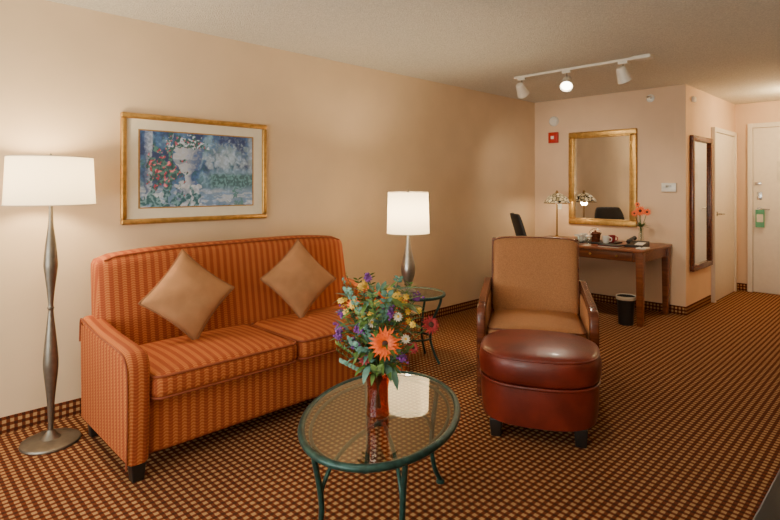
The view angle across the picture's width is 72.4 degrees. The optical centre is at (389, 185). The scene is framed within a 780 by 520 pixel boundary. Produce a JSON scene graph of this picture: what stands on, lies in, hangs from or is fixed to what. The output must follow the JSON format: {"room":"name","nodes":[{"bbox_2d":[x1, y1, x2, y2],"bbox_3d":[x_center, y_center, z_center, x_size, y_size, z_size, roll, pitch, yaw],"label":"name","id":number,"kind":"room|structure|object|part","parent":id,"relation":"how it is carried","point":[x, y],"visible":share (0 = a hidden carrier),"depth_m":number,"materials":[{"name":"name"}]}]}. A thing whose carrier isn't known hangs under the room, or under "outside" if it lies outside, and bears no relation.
{"room":"hotel room","nodes":[
{"label":"hotel room","id":0,"kind":"room"},
{"bbox_2d":[0,0,534,417],"bbox_3d":[-0.896,0.150,4.355,8.040,2.500,0.100,0,0,-45],"label":"wall","id":1,"kind":"structure","parent":0,"point":[341,137],"depth_m":4.08,"materials":[{"name":"paint"}]},
{"bbox_2d":[120,112,266,224],"bbox_3d":[-1.354,-0.113,3.808,1.070,0.730,0.034,0,0,-45],"label":"framed painting","id":2,"kind":"object","parent":1,"relation":"attached to","point":[173,169],"visible":1,"depth_m":3.75,"materials":[{"name":"multicoloured paper"}]},
{"bbox_3d":[-1.722,-0.113,3.445,0.035,0.660,0.034,0,0,-45],"label":"frame","id":3,"kind":"part","parent":2,"relation":"part of","materials":[{"name":"gold metal"}]},
{"bbox_3d":[-1.354,-0.461,3.808,1.070,0.035,0.034,0,0,-45],"label":"frame","id":4,"kind":"part","parent":2,"relation":"part of","materials":[{"name":"gold metal"}]},
{"bbox_3d":[-1.354,0.234,3.808,1.070,0.035,0.034,0,0,-45],"label":"frame","id":5,"kind":"part","parent":2,"relation":"part of","materials":[{"name":"gold metal"}]},
{"bbox_3d":[-0.985,-0.113,4.171,0.035,0.660,0.034,0,0,-45],"label":"frame","id":6,"kind":"part","parent":2,"relation":"part of","materials":[{"name":"gold metal"}]},
{"bbox_2d":[0,299,478,434],"bbox_3d":[-0.864,1.353,4.308,7.820,0.095,0.012,0,0,-45],"label":"baseboard","id":7,"kind":"structure","parent":1,"relation":"attached to","point":[11,423],"depth_m":3.19,"materials":[{"name":"carpet"}]},
{"bbox_2d":[0,290,779,519],"bbox_3d":[1.389,1.450,3.498,10.090,0.100,4.530,0,0,-45],"label":"floor","id":8,"kind":"structure","parent":0,"point":[687,426],"depth_m":2.82,"materials":[{"name":"carpet"}]},
{"bbox_2d":[1,153,95,454],"bbox_3d":[-1.853,0.610,2.912,0.437,1.580,0.437,0,0,-3],"label":"floor lamp","id":9,"kind":"object","parent":8,"relation":"on","point":[50,180],"visible":1,"depth_m":2.82,"materials":[{"name":"white fabric"}]},
{"bbox_3d":[-1.853,-0.028,2.912,0.432,0.255,0.432,0,0,-45],"label":"lamp shade","id":10,"kind":"part","parent":9,"relation":"part of","materials":[{"name":"fabric"}]},
{"bbox_3d":[-1.853,0.705,2.912,0.074,1.270,0.074,0,0,-45],"label":"turned stem","id":11,"kind":"part","parent":9,"relation":"part of","materials":[{"name":"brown metal"}]},
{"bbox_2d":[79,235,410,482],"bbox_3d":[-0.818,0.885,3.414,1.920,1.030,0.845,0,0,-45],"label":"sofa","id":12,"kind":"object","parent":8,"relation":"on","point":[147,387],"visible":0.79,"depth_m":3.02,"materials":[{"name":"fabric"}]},
{"bbox_3d":[-1.435,1.019,2.759,0.120,0.583,0.756,0,0,-45],"label":"arm","id":13,"kind":"part","parent":12,"relation":"part of","materials":[{"name":"fabric"}]},
{"bbox_2d":[138,249,234,339],"bbox_3d":[-1.169,0.635,3.100,0.531,0.525,0.194,0,0,-22],"label":"throw pillow","id":14,"kind":"object","parent":12,"relation":"on","point":[187,296],"visible":1,"depth_m":3.05,"materials":[{"name":"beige fabric"}]},
{"bbox_2d":[139,324,296,396],"bbox_3d":[-1.034,0.954,3.035,0.834,0.157,0.605,0,0,-45],"label":"seat cushion","id":15,"kind":"object","parent":12,"relation":"on","point":[180,364],"depth_m":2.89,"materials":[{"name":"fabric"}]},
{"bbox_3d":[-0.825,1.167,3.421,1.700,0.285,0.730,0,0,-45],"label":"seat","id":16,"kind":"part","parent":12,"relation":"part of","materials":[{"name":"fabric"}]},
{"bbox_2d":[260,239,336,317],"bbox_3d":[-0.619,0.635,3.648,0.553,0.532,0.185,0,0,-40],"label":"throw pillow","id":17,"kind":"object","parent":12,"relation":"on","point":[297,278],"visible":1,"depth_m":3.59,"materials":[{"name":"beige fabric"}]},
{"bbox_2d":[254,304,397,357],"bbox_3d":[-0.436,0.954,3.625,0.834,0.157,0.605,0,0,-45],"label":"seat cushion","id":18,"kind":"object","parent":12,"relation":"on","point":[313,333],"depth_m":3.40,"materials":[{"name":"fabric"}]},
{"bbox_3d":[-0.154,1.019,4.022,0.120,0.583,0.756,0,0,-45],"label":"arm","id":19,"kind":"part","parent":12,"relation":"part of","materials":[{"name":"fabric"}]},
{"bbox_2d":[298,371,460,519],"bbox_3d":[-0.030,1.162,2.217,0.658,0.475,0.952,0,0,14],"label":"coffee table","id":20,"kind":"object","parent":8,"relation":"on","point":[316,456],"visible":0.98,"depth_m":2.08,"materials":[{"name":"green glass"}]},
{"bbox_3d":[-0.275,1.167,1.941,0.022,0.452,0.089,0,0,42],"label":"leg","id":21,"kind":"part","parent":20,"relation":"part of","materials":[{"name":"metal"}]},
{"bbox_3d":[-0.112,1.167,2.577,0.022,0.452,0.089,0,0,-13],"label":"leg","id":22,"kind":"part","parent":20,"relation":"part of","materials":[{"name":"metal"}]},
{"bbox_2d":[332,272,438,418],"bbox_3d":[-0.056,0.639,2.166,0.406,0.582,0.420,0,0,-45],"label":"flower vase","id":23,"kind":"object","parent":20,"relation":"on","point":[385,344],"visible":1,"depth_m":2.08,"materials":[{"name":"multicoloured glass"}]},
{"bbox_3d":[0.051,1.167,1.857,0.022,0.452,0.089,0,0,-13],"label":"leg","id":24,"kind":"part","parent":20,"relation":"part of","materials":[{"name":"metal"}]},
{"bbox_3d":[0.214,1.167,2.493,0.022,0.452,0.089,0,0,42],"label":"leg","id":25,"kind":"part","parent":20,"relation":"part of","materials":[{"name":"metal"}]},
{"bbox_2d":[392,287,445,365],"bbox_3d":[0.206,1.121,4.248,0.476,0.548,0.476,0,0,-45],"label":"side table","id":26,"kind":"object","parent":8,"relation":"on","point":[430,294],"visible":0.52,"depth_m":4.19,"materials":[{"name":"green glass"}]},
{"bbox_2d":[387,190,429,292],"bbox_3d":[0.147,0.439,4.316,0.350,0.825,0.350,0,0,-45],"label":"table lamp","id":27,"kind":"object","parent":26,"relation":"on","point":[408,212],"visible":0.94,"depth_m":4.18,"materials":[{"name":"white fabric"}]},
{"bbox_3d":[0.147,0.216,4.316,0.344,0.330,0.344,0,0,-45],"label":"lamp shade","id":28,"kind":"part","parent":27,"relation":"part of","materials":[{"name":"fabric"}]},
{"bbox_3d":[0.206,0.857,4.248,0.430,0.010,0.430,0,0,-45],"label":"glass","id":29,"kind":"part","parent":26,"relation":"part of","materials":[{"name":"clear glass"}]},
{"bbox_3d":[0.279,1.129,4.400,0.020,0.532,0.114,0,0,25],"label":"leg","id":30,"kind":"part","parent":26,"relation":"part of","materials":[{"name":"metal"}]},
{"bbox_3d":[0.358,1.129,4.176,0.114,0.532,0.020,0,0,25],"label":"leg","id":31,"kind":"part","parent":26,"relation":"part of","materials":[{"name":"metal"}]},
{"bbox_2d":[510,213,526,235],"bbox_3d":[1.657,0.850,5.884,0.658,1.100,0.552,0,0,3],"label":"desk chair","id":32,"kind":"object","parent":8,"relation":"on","point":[519,229],"visible":0.19,"depth_m":5.73,"materials":[{"name":"black leather"}]},
{"bbox_2d":[477,236,598,395],"bbox_3d":[1.056,0.898,3.873,0.770,1.004,0.865,0,0,14],"label":"armchair","id":33,"kind":"object","parent":8,"relation":"on","point":[534,283],"visible":0.7,"depth_m":4.04,"materials":[{"name":"brown fabric"}]},
{"bbox_3d":[0.699,1.065,3.917,0.057,0.670,0.773,0,0,14],"label":"arm frame","id":34,"kind":"part","parent":33,"relation":"part of","materials":[{"name":"brown wood"}]},
{"bbox_3d":[0.711,0.963,3.906,0.034,0.304,0.632,0,0,14],"label":"panel","id":35,"kind":"part","parent":33,"relation":"part of","materials":[{"name":"brown fabric"}]},
{"bbox_2d":[487,309,586,338],"bbox_3d":[1.032,0.999,3.782,0.636,0.166,0.598,0,0,14],"label":"seat cushion","id":36,"kind":"object","parent":33,"relation":"on","point":[558,320],"depth_m":3.68,"materials":[{"name":"brown fabric"}]},
{"bbox_3d":[1.373,0.963,3.736,0.034,0.304,0.632,0,0,14],"label":"panel","id":37,"kind":"part","parent":33,"relation":"part of","materials":[{"name":"brown fabric"}]},
{"bbox_3d":[1.389,1.065,3.740,0.057,0.670,0.773,0,0,14],"label":"arm frame","id":38,"kind":"part","parent":33,"relation":"part of","materials":[{"name":"brown wood"}]},
{"bbox_2d":[479,329,601,447],"bbox_3d":[0.874,1.145,3.130,0.693,0.511,0.641,0,0,17],"label":"ottoman","id":39,"kind":"object","parent":8,"relation":"on","point":[534,379],"visible":1,"depth_m":2.87,"materials":[{"name":"red leather"}]},
{"bbox_2d":[545,235,671,326],"bbox_3d":[2.273,1.018,6.048,0.840,0.765,1.460,0,0,-45],"label":"writing desk","id":40,"kind":"object","parent":8,"relation":"on","point":[657,250],"visible":0.42,"depth_m":5.51,"materials":[{"name":"brown wood"}]},
{"bbox_2d":[544,190,569,236],"bbox_3d":[2.014,0.342,6.431,0.312,0.585,0.312,0,0,-45],"label":"desk lamp","id":41,"kind":"object","parent":40,"relation":"on","point":[556,198],"visible":0.94,"depth_m":6.36,"materials":[{"name":"gold metal"}]},
{"bbox_3d":[2.014,0.349,6.431,0.017,0.510,0.018,0,0,-45],"label":"stem","id":42,"kind":"part","parent":41,"relation":"part of","materials":[{"name":"gold metal"}]},
{"bbox_3d":[2.014,0.144,6.431,0.300,0.120,0.300,0,0,-45],"label":"lamp shade","id":43,"kind":"part","parent":41,"relation":"part of","materials":[{"name":"beige glass"}]},
{"bbox_2d":[579,239,621,243],"bbox_3d":[2.297,0.627,5.973,0.320,0.014,0.480,0,0,-45],"label":"serving tray","id":44,"kind":"object","parent":40,"relation":"on","point":[588,241],"visible":0.41,"depth_m":5.90,"materials":[{"name":"black plastic"}]},
{"bbox_2d":[577,234,585,240],"bbox_3d":[2.159,0.585,6.021,0.076,0.080,0.097,0,0,-13],"label":"coffee mug","id":45,"kind":"object","parent":44,"relation":"on","point":[580,238],"visible":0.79,"depth_m":6.00,"materials":[{"name":"white ceramic"}]},
{"bbox_2d":[589,228,601,241],"bbox_3d":[2.304,0.549,5.980,0.120,0.153,0.120,0,0,0],"label":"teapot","id":46,"kind":"object","parent":44,"relation":"on","point":[596,235],"visible":1,"depth_m":5.94,"materials":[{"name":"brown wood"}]},
{"bbox_2d":[602,236,611,242],"bbox_3d":[2.362,0.585,5.814,0.076,0.080,0.097,0,0,-13],"label":"coffee mug","id":47,"kind":"object","parent":44,"relation":"on","point":[605,239],"visible":0.85,"depth_m":5.79,"materials":[{"name":"white ceramic"}]},
{"bbox_2d":[608,235,617,242],"bbox_3d":[2.462,0.585,5.898,0.076,0.080,0.097,0,0,-13],"label":"coffee mug","id":48,"kind":"object","parent":44,"relation":"on","point":[611,236],"visible":0.86,"depth_m":5.88,"materials":[{"name":"red ceramic"}]},
{"bbox_3d":[2.230,0.715,5.556,0.011,0.076,0.580,0,0,-45],"label":"drawer","id":49,"kind":"part","parent":40,"relation":"part of","materials":[{"name":"brown wood"}]},
{"bbox_2d":[597,243,624,247],"bbox_3d":[2.309,0.623,5.564,0.174,0.023,0.234,0,0,-45],"label":"magazine stack","id":50,"kind":"object","parent":40,"relation":"on","point":[603,244],"visible":1,"depth_m":5.52,"materials":[{"name":"paper"}]},
{"bbox_2d":[625,236,648,247],"bbox_3d":[2.577,0.582,5.561,0.209,0.104,0.180,0,0,-45],"label":"telephone","id":51,"kind":"object","parent":40,"relation":"on","point":[631,242],"visible":0.98,"depth_m":5.54,"materials":[{"name":"black plastic"}]},
{"bbox_3d":[2.494,1.032,5.311,0.072,0.735,0.072,0,0,-45],"label":"leg","id":52,"kind":"part","parent":40,"relation":"part of","materials":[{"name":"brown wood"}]},
{"bbox_2d":[631,202,650,238],"bbox_3d":[2.753,0.405,5.861,0.201,0.458,0.187,0,0,7],"label":"bud vase","id":53,"kind":"object","parent":40,"relation":"on","point":[640,210],"visible":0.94,"depth_m":5.85,"materials":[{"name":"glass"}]},
{"bbox_2d":[636,246,649,249],"bbox_3d":[2.555,0.624,5.385,0.140,0.020,0.090,0,0,-45],"label":"pad","id":54,"kind":"object","parent":40,"relation":"on","point":[643,247],"visible":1,"depth_m":5.36,"materials":[{"name":"paper"}]},
{"bbox_3d":[3.014,1.032,5.823,0.072,0.735,0.072,0,0,-45],"label":"leg","id":55,"kind":"part","parent":40,"relation":"part of","materials":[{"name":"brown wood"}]},
{"bbox_2d":[616,294,635,325],"bbox_3d":[2.393,1.255,5.407,0.188,0.290,0.188,0,0,-45],"label":"waste bin","id":56,"kind":"object","parent":8,"relation":"on","point":[625,302],"visible":1,"depth_m":5.34,"materials":[{"name":"black plastic"}]},
{"bbox_2d":[753,469,779,519],"bbox_3d":[1.464,1.025,1.293,1.700,0.750,0.705,0,0,-45],"label":"media console","id":57,"kind":"object","parent":8,"relation":"on","point":[769,509],"visible":1,"depth_m":1.09,"materials":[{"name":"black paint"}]},
{"bbox_2d":[401,235,414,286],"bbox_3d":[0.147,0.589,4.316,0.116,0.475,0.116,0,0,-45],"label":"lamp base","id":58,"kind":"object","parent":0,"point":[408,264],"depth_m":4.28,"materials":[{"name":"grey metal"}]},
{"bbox_2d":[47,0,779,104],"bbox_3d":[1.389,-1.150,3.498,10.090,0.100,4.530,0,0,-45],"label":"ceiling","id":59,"kind":"structure","parent":0,"point":[727,50],"depth_m":3.92,"materials":[{"name":"white paint"}]},
{"bbox_2d":[514,53,653,97],"bbox_3d":[1.724,-0.988,4.916,0.165,0.222,1.320,0,0,-45],"label":"track light","id":60,"kind":"object","parent":59,"relation":"attached to","point":[623,76],"visible":1,"depth_m":4.92,"materials":[{"name":"white paint"}]},
{"bbox_3d":[1.724,-1.089,4.917,0.036,0.021,1.320,0,0,-45],"label":"rail","id":61,"kind":"part","parent":60,"relation":"part of","materials":[{"name":"white metal"}]},
{"bbox_2d":[535,86,673,304],"bbox_3d":[2.557,0.150,6.494,0.120,2.500,1.703,0,0,-45],"label":"wall","id":62,"kind":"structure","parent":0,"point":[653,121],"depth_m":6.25,"materials":[{"name":"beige paint"}]},
{"bbox_2d":[548,132,558,142],"bbox_3d":[2.093,-0.620,6.839,0.055,0.135,0.125,0,0,-45],"label":"fire alarm","id":63,"kind":"object","parent":62,"relation":"attached to","point":[553,137],"visible":1,"depth_m":6.82,"materials":[{"name":"red plastic"}]},
{"bbox_2d":[549,116,558,126],"bbox_3d":[2.097,-0.830,6.843,0.044,0.130,0.130,0,0,-45],"label":"smoke detector","id":64,"kind":"object","parent":62,"relation":"attached to","point":[553,121],"visible":1,"depth_m":6.82,"materials":[{"name":"white plastic"}]},
{"bbox_2d":[569,128,636,226],"bbox_3d":[2.537,-0.095,6.399,0.039,1.140,0.830,0,0,-45],"label":"framed mirror","id":65,"kind":"object","parent":62,"relation":"attached to","point":[602,164],"visible":0.98,"depth_m":6.39,"materials":[{"name":"gold metal"}]},
{"bbox_3d":[2.272,-0.095,6.671,0.034,1.000,0.070,0,0,-45],"label":"frame","id":66,"kind":"part","parent":65,"relation":"part of","materials":[{"name":"gold metal"}]},
{"bbox_2d":[575,135,628,219],"bbox_3d":[2.546,-0.095,6.409,0.010,1.000,0.690,0,0,-45],"label":"mirror glass","id":67,"kind":"object","parent":65,"relation":"on","point":[601,161],"depth_m":6.40,"materials":[{"name":"beige mirror"}]},
{"bbox_3d":[2.539,-0.630,6.401,0.034,0.070,0.830,0,0,-45],"label":"frame","id":68,"kind":"part","parent":65,"relation":"part of","materials":[{"name":"gold metal"}]},
{"bbox_3d":[2.539,0.440,6.401,0.034,0.070,0.830,0,0,-45],"label":"frame","id":69,"kind":"part","parent":65,"relation":"part of","materials":[{"name":"gold metal"}]},
{"bbox_3d":[2.805,-0.095,6.130,0.034,1.000,0.070,0,0,-45],"label":"frame","id":70,"kind":"part","parent":65,"relation":"part of","materials":[{"name":"gold metal"}]},
{"bbox_2d":[591,293,685,315],"bbox_3d":[2.556,1.353,6.400,0.012,0.095,1.811,0,0,-45],"label":"baseboard","id":71,"kind":"structure","parent":62,"relation":"attached to","point":[674,309],"depth_m":6.01,"materials":[{"name":"carpet"}]},
{"bbox_2d":[646,94,654,101],"bbox_3d":[2.918,-0.990,5.995,0.065,0.090,0.090,0,0,-45],"label":"sprinkler","id":72,"kind":"object","parent":62,"relation":"attached to","point":[650,98],"visible":1,"depth_m":5.99,"materials":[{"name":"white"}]},
{"bbox_2d":[661,183,676,191],"bbox_3d":[3.070,0.015,5.864,0.033,0.095,0.150,0,0,-45],"label":"thermostat","id":73,"kind":"object","parent":62,"relation":"attached to","point":[665,187],"visible":1,"depth_m":5.85,"materials":[{"name":"white plastic"}]},
{"bbox_2d":[674,84,734,306],"bbox_3d":[3.891,0.150,6.529,2.070,2.500,0.120,0,0,-45],"label":"wall","id":74,"kind":"structure","parent":0,"point":[697,118],"depth_m":5.83,"materials":[{"name":"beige paint"}]},
{"bbox_2d":[691,96,696,102],"bbox_3d":[3.372,-0.960,5.910,0.080,0.060,0.033,0,0,-45],"label":"door chime","id":75,"kind":"object","parent":74,"relation":"attached to","point":[693,98],"visible":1,"depth_m":5.88,"materials":[{"name":"white plastic"}]},
{"bbox_2d":[685,295,710,315],"bbox_3d":[3.517,1.353,6.067,0.912,0.095,0.012,0,0,-45],"label":"baseboard","id":76,"kind":"structure","parent":74,"relation":"attached to","point":[705,301],"depth_m":6.01,"materials":[{"name":"carpet"}]},
{"bbox_2d":[690,135,712,271],"bbox_3d":[3.567,0.190,6.096,0.740,1.500,0.039,0,0,-45],"label":"mirror","id":77,"kind":"object","parent":74,"relation":"attached to","point":[701,148],"visible":1,"depth_m":6.09,"materials":[{"name":"brown wood"}]},
{"bbox_3d":[3.324,0.190,5.858,0.060,1.380,0.039,0,0,-45],"label":"frame","id":78,"kind":"part","parent":77,"relation":"part of","materials":[{"name":"brown wood"}]},
{"bbox_3d":[3.567,-0.530,6.096,0.740,0.060,0.039,0,0,-45],"label":"frame","id":79,"kind":"part","parent":77,"relation":"part of","materials":[{"name":"brown wood"}]},
{"bbox_3d":[3.567,0.910,6.096,0.740,0.060,0.039,0,0,-45],"label":"frame","id":80,"kind":"part","parent":77,"relation":"part of","materials":[{"name":"brown wood"}]},
{"bbox_2d":[695,141,708,264],"bbox_3d":[3.557,0.190,6.106,0.620,1.380,0.010,0,0,-45],"label":"mirror glass","id":81,"kind":"object","parent":77,"relation":"on","point":[701,147],"depth_m":6.12,"materials":[{"name":"mirror"}]},
{"bbox_3d":[3.809,0.190,6.335,0.060,1.380,0.039,0,0,-45],"label":"frame","id":82,"kind":"part","parent":77,"relation":"part of","materials":[{"name":"brown wood"}]},
{"bbox_2d":[711,127,715,302],"bbox_3d":[3.901,0.345,6.423,0.056,2.110,0.044,0,0,-45],"label":"frame","id":83,"kind":"object","parent":74,"relation":"attached to","point":[713,129],"visible":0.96,"depth_m":6.40,"materials":[{"name":"white paint"}]},
{"bbox_2d":[716,133,733,299],"bbox_3d":[4.239,0.372,6.767,0.900,2.044,0.029,0,0,-45],"label":"slab","id":84,"kind":"object","parent":74,"relation":"attached to","point":[724,143],"visible":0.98,"depth_m":6.73,"materials":[{"name":"paint"}]},
{"bbox_2d":[716,127,735,136],"bbox_3d":[4.245,-0.682,6.762,0.908,0.056,0.044,0,0,-45],"label":"door frame","id":85,"kind":"structure","parent":74,"relation":"in","point":[718,130],"depth_m":6.73,"materials":[{"name":"white paint"}]},
{"bbox_2d":[734,133,736,291],"bbox_3d":[4.588,0.345,7.100,0.056,2.110,0.044,0,0,-45],"label":"frame","id":86,"kind":"object","parent":74,"relation":"attached to","point":[735,138],"visible":0.48,"depth_m":7.08,"materials":[{"name":"white paint"}]},
{"bbox_2d":[735,101,779,294],"bbox_3d":[5.133,0.150,6.815,0.100,2.500,1.457,0,0,-45],"label":"wall","id":87,"kind":"structure","parent":0,"point":[761,112],"depth_m":7.13,"materials":[{"name":"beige paint"}]},
{"bbox_2d":[737,283,746,290],"bbox_3d":[4.718,1.353,7.156,0.012,0.095,0.125,0,0,-45],"label":"baseboard","id":88,"kind":"structure","parent":87,"relation":"attached to","point":[740,286],"depth_m":7.14,"materials":[{"name":"carpet"}]},
{"bbox_2d":[748,124,752,291],"bbox_3d":[4.780,0.287,7.069,0.044,2.225,0.056,0,0,-45],"label":"frame","id":89,"kind":"object","parent":87,"relation":"attached to","point":[750,126],"visible":1,"depth_m":7.05,"materials":[{"name":"white paint"}]},
{"bbox_2d":[753,127,779,294],"bbox_3d":[5.125,0.317,6.729,0.029,2.154,0.905,0,0,-45],"label":"door","id":90,"kind":"structure","parent":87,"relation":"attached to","point":[766,141],"depth_m":6.93,"materials":[{"name":"paint"}]},
{"bbox_2d":[757,192,761,199],"bbox_3d":[4.845,0.130,6.989,0.006,0.100,0.060,0,0,-45],"label":"lock plate","id":91,"kind":"object","parent":90,"relation":"attached to","point":[759,194],"visible":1,"depth_m":6.99,"materials":[{"name":"silver metal"}]},
{"bbox_3d":[4.829,0.300,6.974,0.050,0.056,0.056,0,0,-45],"label":"rose","id":92,"kind":"object","parent":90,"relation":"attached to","visible":0},
{"bbox_3d":[4.854,0.302,6.916,0.023,0.021,0.123,0,0,-45],"label":"lever","id":93,"kind":"object","parent":92,"relation":"attached to","visible":0},
{"bbox_2d":[755,210,764,227],"bbox_3d":[4.819,0.425,6.943,0.002,0.230,0.100,0,0,-45],"label":"tag","id":94,"kind":"object","parent":93,"relation":"hanging from","point":[757,224],"visible":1,"depth_m":6.94,"materials":[{"name":"green paper"}]},
{"bbox_2d":[757,214,762,221],"bbox_3d":[4.817,0.420,6.941,0.002,0.100,0.070,0,0,-45],"label":"print","id":95,"kind":"object","parent":94,"relation":"attached to","point":[759,216],"visible":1,"depth_m":6.94,"materials":[{"name":"paper"}]},
{"bbox_2d":[753,122,779,127],"bbox_3d":[5.120,-0.794,6.724,0.044,0.061,0.913,0,0,-45],"label":"door frame","id":96,"kind":"structure","parent":87,"relation":"in","point":[768,124],"depth_m":6.92,"materials":[{"name":"white paint"}]}
]}

